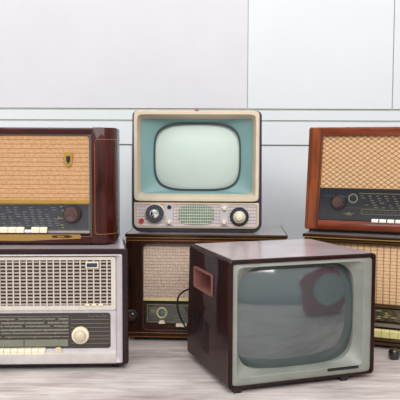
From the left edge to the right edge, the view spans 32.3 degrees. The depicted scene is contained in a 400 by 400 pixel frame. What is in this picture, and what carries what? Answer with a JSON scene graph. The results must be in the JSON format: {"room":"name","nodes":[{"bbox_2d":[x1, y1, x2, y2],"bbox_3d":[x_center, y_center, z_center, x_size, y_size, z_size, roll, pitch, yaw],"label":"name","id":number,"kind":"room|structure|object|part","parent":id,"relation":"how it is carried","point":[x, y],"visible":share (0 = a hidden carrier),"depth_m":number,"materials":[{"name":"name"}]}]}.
{"room":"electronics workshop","nodes":[
{"label":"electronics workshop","id":0,"kind":"room"},
{"bbox_2d":[0,338,399,399],"bbox_3d":[-0.003,0.825,-0.667,6.400,0.050,8.550,0,4,0],"label":"floor","id":1,"kind":"structure","parent":0,"point":[156,368],"depth_m":2.23,"materials":[{"name":"grey wood"}]},
{"bbox_2d":[0,239,128,366],"bbox_3d":[-0.531,0.363,2.455,0.566,0.417,0.289,0,4,-3],"label":"radio","id":2,"kind":"object","parent":1,"relation":"on","point":[60,304],"visible":1,"depth_m":2.34,"materials":[{"name":"white plastic"}]},
{"bbox_3d":[-0.526,0.534,2.346,0.481,0.042,0.020,0,4,-3],"label":"sill","id":3,"kind":"part","parent":2,"relation":"part of","materials":[{"name":"white plastic"}]},
{"bbox_2d":[0,257,115,309],"bbox_3d":[-0.526,0.281,2.344,0.480,0.181,0.028,0,4,-3],"label":"grille","id":4,"kind":"object","parent":2,"relation":"attached to","point":[26,283],"depth_m":2.34,"materials":[{"name":"plastic"}]},
{"bbox_3d":[-0.527,0.445,2.357,0.480,0.147,0.026,0,4,-3],"label":"dial frame","id":5,"kind":"part","parent":2,"relation":"part of","materials":[{"name":"grey plastic"}]},
{"bbox_2d":[0,127,119,244],"bbox_3d":[-0.602,-0.055,2.507,0.615,0.409,0.282,0,4,-1],"label":"radio","id":6,"kind":"object","parent":2,"relation":"on","point":[59,186],"visible":1,"depth_m":2.40,"materials":[{"name":"red wood"}]},
{"bbox_3d":[-0.615,0.130,2.402,0.404,0.023,0.010,0,4,-1],"label":"gold plate","id":7,"kind":"part","parent":6,"relation":"part of","materials":[{"name":"gold metal"}]},
{"bbox_3d":[-0.601,-0.248,2.503,0.449,0.022,0.261,0,4,-1],"label":"rail","id":8,"kind":"part","parent":6,"relation":"part of","materials":[{"name":"red wood"}]},
{"bbox_3d":[-0.603,0.128,2.530,0.449,0.028,0.261,0,4,-1],"label":"rail","id":9,"kind":"part","parent":6,"relation":"part of","materials":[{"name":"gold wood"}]},
{"bbox_3d":[-0.443,0.050,2.398,0.062,0.062,0.020,0,4,-1],"label":"tuning knob","id":10,"kind":"part","parent":6,"relation":"part of","materials":[{"name":"brown plastic"}]},
{"bbox_3d":[-0.407,0.460,2.350,0.059,0.059,0.020,0,4,-3],"label":"tuning knob","id":11,"kind":"part","parent":2,"relation":"part of","materials":[{"name":"beige plastic"}]},
{"bbox_3d":[-0.364,0.220,2.330,0.035,0.014,0.002,0,4,-2],"label":"badge plate","id":12,"kind":"part","parent":2,"relation":"part of","materials":[{"name":"blue metal"}]},
{"bbox_2d":[125,225,287,339],"bbox_3d":[0.031,0.332,2.861,0.631,0.424,0.387,0,4,3],"label":"radio","id":13,"kind":"object","parent":1,"relation":"on","point":[158,262],"visible":0.52,"depth_m":2.71,"materials":[{"name":"brown wood"}]},
{"bbox_3d":[-0.267,0.452,2.705,0.047,0.047,0.017,0,4,3],"label":"knob","id":14,"kind":"part","parent":13,"relation":"part of","materials":[{"name":"brown plastic"}]},
{"bbox_3d":[0.021,0.538,2.704,0.617,0.002,0.003,0,4,3],"label":"moulding","id":15,"kind":"part","parent":13,"relation":"part of","materials":[{"name":"brown wood"}]},
{"bbox_3d":[0.021,0.523,2.703,0.617,0.003,0.003,0,4,3],"label":"moulding","id":16,"kind":"part","parent":13,"relation":"part of","materials":[{"name":"brown wood"}]},
{"bbox_3d":[-0.150,0.443,2.712,0.026,0.026,0.008,0,4,3],"label":"eye glass","id":17,"kind":"part","parent":13,"relation":"part of","materials":[{"name":"blue glass"}]},
{"bbox_3d":[0.023,0.457,2.716,0.489,0.102,0.006,0,4,3],"label":"panel","id":18,"kind":"part","parent":13,"relation":"part of","materials":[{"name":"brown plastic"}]},
{"bbox_3d":[0.023,0.159,2.676,0.617,0.003,0.003,0,4,3],"label":"moulding","id":19,"kind":"part","parent":13,"relation":"part of","materials":[{"name":"gold metal"}]},
{"bbox_2d":[132,109,261,232],"bbox_3d":[-0.007,-0.123,2.868,0.512,0.484,0.392,0,4,2],"label":"television","id":20,"kind":"object","parent":13,"relation":"on","point":[193,171],"visible":1,"depth_m":2.73,"materials":[{"name":"blue paint"}]},
{"bbox_3d":[-0.177,0.052,2.718,0.081,0.081,0.010,0,4,2],"label":"channel knob","id":21,"kind":"part","parent":20,"relation":"part of","materials":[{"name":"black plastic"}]},
{"bbox_3d":[-0.121,0.058,2.719,0.031,0.084,0.006,0,4,2],"label":"knob plate","id":22,"kind":"part","parent":20,"relation":"part of","materials":[{"name":"grey plastic"}]},
{"bbox_2d":[178,204,213,224],"bbox_3d":[-0.015,0.058,2.714,0.143,0.081,0.004,0,4,2],"label":"speaker grille","id":23,"kind":"object","parent":20,"relation":"attached to","point":[188,214],"depth_m":2.71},
{"bbox_3d":[-0.014,0.060,2.729,0.491,0.101,0.034,0,4,2],"label":"panel frame","id":24,"kind":"part","parent":20,"relation":"part of","materials":[{"name":"beige plastic"}]},
{"bbox_3d":[-0.014,0.059,2.727,0.473,0.088,0.019,0,4,2],"label":"control panel","id":25,"kind":"part","parent":20,"relation":"part of","materials":[{"name":"grey plastic"}]},
{"bbox_3d":[0.095,0.059,2.712,0.030,0.084,0.006,0,4,2],"label":"knob plate","id":26,"kind":"part","parent":20,"relation":"part of","materials":[{"name":"grey plastic"}]},
{"bbox_3d":[0.154,0.066,2.708,0.074,0.074,0.008,0,4,2],"label":"channel knob","id":27,"kind":"part","parent":20,"relation":"part of","materials":[{"name":"beige plastic"}]},
{"bbox_2d":[176,239,375,393],"bbox_3d":[0.243,0.368,2.437,0.521,0.418,0.534,-1,4,-19],"label":"television","id":28,"kind":"object","parent":1,"relation":"on","point":[269,312],"visible":1,"depth_m":2.22,"materials":[{"name":"brown wood"}]},
{"bbox_3d":[0.031,0.446,2.577,0.206,0.239,0.144,-1,4,-19],"label":"power cord","id":29,"kind":"part","parent":28,"relation":"part of","materials":[{"name":"black rubber"}]},
{"bbox_3d":[0.268,0.165,2.360,0.486,0.001,0.382,-1,4,-19],"label":"panel","id":30,"kind":"part","parent":28,"relation":"part of","materials":[{"name":"paint"}]},
{"bbox_2d":[303,231,399,346],"bbox_3d":[0.739,0.344,2.734,0.620,0.426,0.284,2,4,22],"label":"radio","id":31,"kind":"object","parent":1,"relation":"on","point":[386,248],"visible":0.24,"depth_m":2.62,"materials":[{"name":"beige fabric"}]},
{"bbox_2d":[305,127,399,234],"bbox_3d":[0.744,-0.079,2.748,0.614,0.415,0.266,2,4,20],"label":"radio","id":32,"kind":"object","parent":31,"relation":"on","point":[353,173],"visible":1,"depth_m":2.69,"materials":[{"name":"orange wood"}]},
{"bbox_3d":[0.542,0.010,2.709,0.058,0.058,0.021,2,4,20],"label":"tuning knob","id":33,"kind":"part","parent":32,"relation":"part of","materials":[{"name":"brown plastic"}]},
{"bbox_3d":[0.706,0.103,2.660,0.508,0.036,0.019,2,4,20],"label":"rail","id":34,"kind":"part","parent":32,"relation":"part of","materials":[{"name":"orange wood"}]},
{"bbox_3d":[0.709,-0.261,2.636,0.475,0.030,0.014,2,4,20],"label":"rail","id":35,"kind":"part","parent":32,"relation":"part of","materials":[{"name":"orange wood"}]},
{"bbox_3d":[0.691,0.163,2.600,0.612,0.003,0.005,2,4,22],"label":"moulding","id":36,"kind":"part","parent":31,"relation":"part of","materials":[{"name":"gold metal"}]},
{"bbox_3d":[0.691,0.171,2.601,0.612,0.004,0.005,2,4,22],"label":"moulding","id":37,"kind":"part","parent":31,"relation":"part of","materials":[{"name":"gold metal"}]},
{"bbox_3d":[0.689,0.546,2.625,0.612,0.010,0.010,2,4,22],"label":"moulding","id":38,"kind":"part","parent":31,"relation":"part of","materials":[{"name":"brown wood"}]},
{"bbox_3d":[0.689,0.530,2.624,0.612,0.010,0.010,2,4,22],"label":"moulding","id":39,"kind":"part","parent":31,"relation":"part of","materials":[{"name":"brown wood"}]},
{"bbox_2d":[388,348,399,359],"bbox_3d":[0.701,0.554,2.493,0.042,0.040,0.042,0,4,0],"label":"knob","id":40,"kind":"object","parent":1,"relation":"on","point":[393,353],"visible":1,"depth_m":2.48,"materials":[{"name":"black plastic"}]},
{"bbox_2d":[0,0,399,227],"bbox_3d":[0.003,-0.855,3.507,6.400,2.700,0.120,0,4,0],"label":"wall","id":41,"kind":"structure","parent":0,"point":[247,109],"depth_m":3.48,"materials":[{"name":"grey paint"}]},
{"bbox_2d":[0,0,247,108],"bbox_3d":[-1.477,-1.334,3.409,3.435,1.742,0.007,0,4,0],"label":"wall panel","id":42,"kind":"object","parent":41,"relation":"attached to","point":[186,54],"depth_m":3.45,"materials":[{"name":"white paint"}]},
{"bbox_2d":[118,145,131,242],"bbox_3d":[-0.773,0.055,3.511,0.853,0.665,0.004,0,4,0],"label":"wall panel","id":43,"kind":"object","parent":41,"relation":"attached to","point":[125,151],"depth_m":3.50,"materials":[{"name":"white paint"}]},
{"bbox_2d":[0,110,399,120],"bbox_3d":[0.002,-0.426,3.475,6.400,0.048,0.007,0,4,0],"label":"trim","id":44,"kind":"structure","parent":41,"relation":"attached to","point":[4,114],"depth_m":3.47,"materials":[{"name":"white paint"}]},
{"bbox_2d":[0,121,399,144],"bbox_3d":[0.000,0.052,3.508,6.402,0.891,0.009,0,4,0],"label":"trim","id":45,"kind":"structure","parent":41,"relation":"attached to","point":[273,133],"depth_m":3.47,"materials":[{"name":"white paint"}]},
{"bbox_2d":[262,146,308,239],"bbox_3d":[0.672,0.061,3.511,1.543,0.665,0.004,0,4,0],"label":"wall panel","id":46,"kind":"object","parent":41,"relation":"attached to","point":[284,168],"depth_m":3.50,"materials":[{"name":"white paint"}]},
{"bbox_2d":[248,0,393,108],"bbox_3d":[0.604,-1.326,3.409,0.723,1.742,0.008,0,4,0],"label":"wall panel","id":47,"kind":"object","parent":41,"relation":"attached to","point":[303,54],"depth_m":3.45,"materials":[{"name":"white paint"}]},
{"bbox_2d":[392,0,399,108],"bbox_3d":[2.088,-1.320,3.409,2.235,1.742,0.008,0,4,0],"label":"wall panel","id":48,"kind":"object","parent":41,"relation":"attached to","point":[396,60],"depth_m":3.45,"materials":[{"name":"white paint"}]}
]}

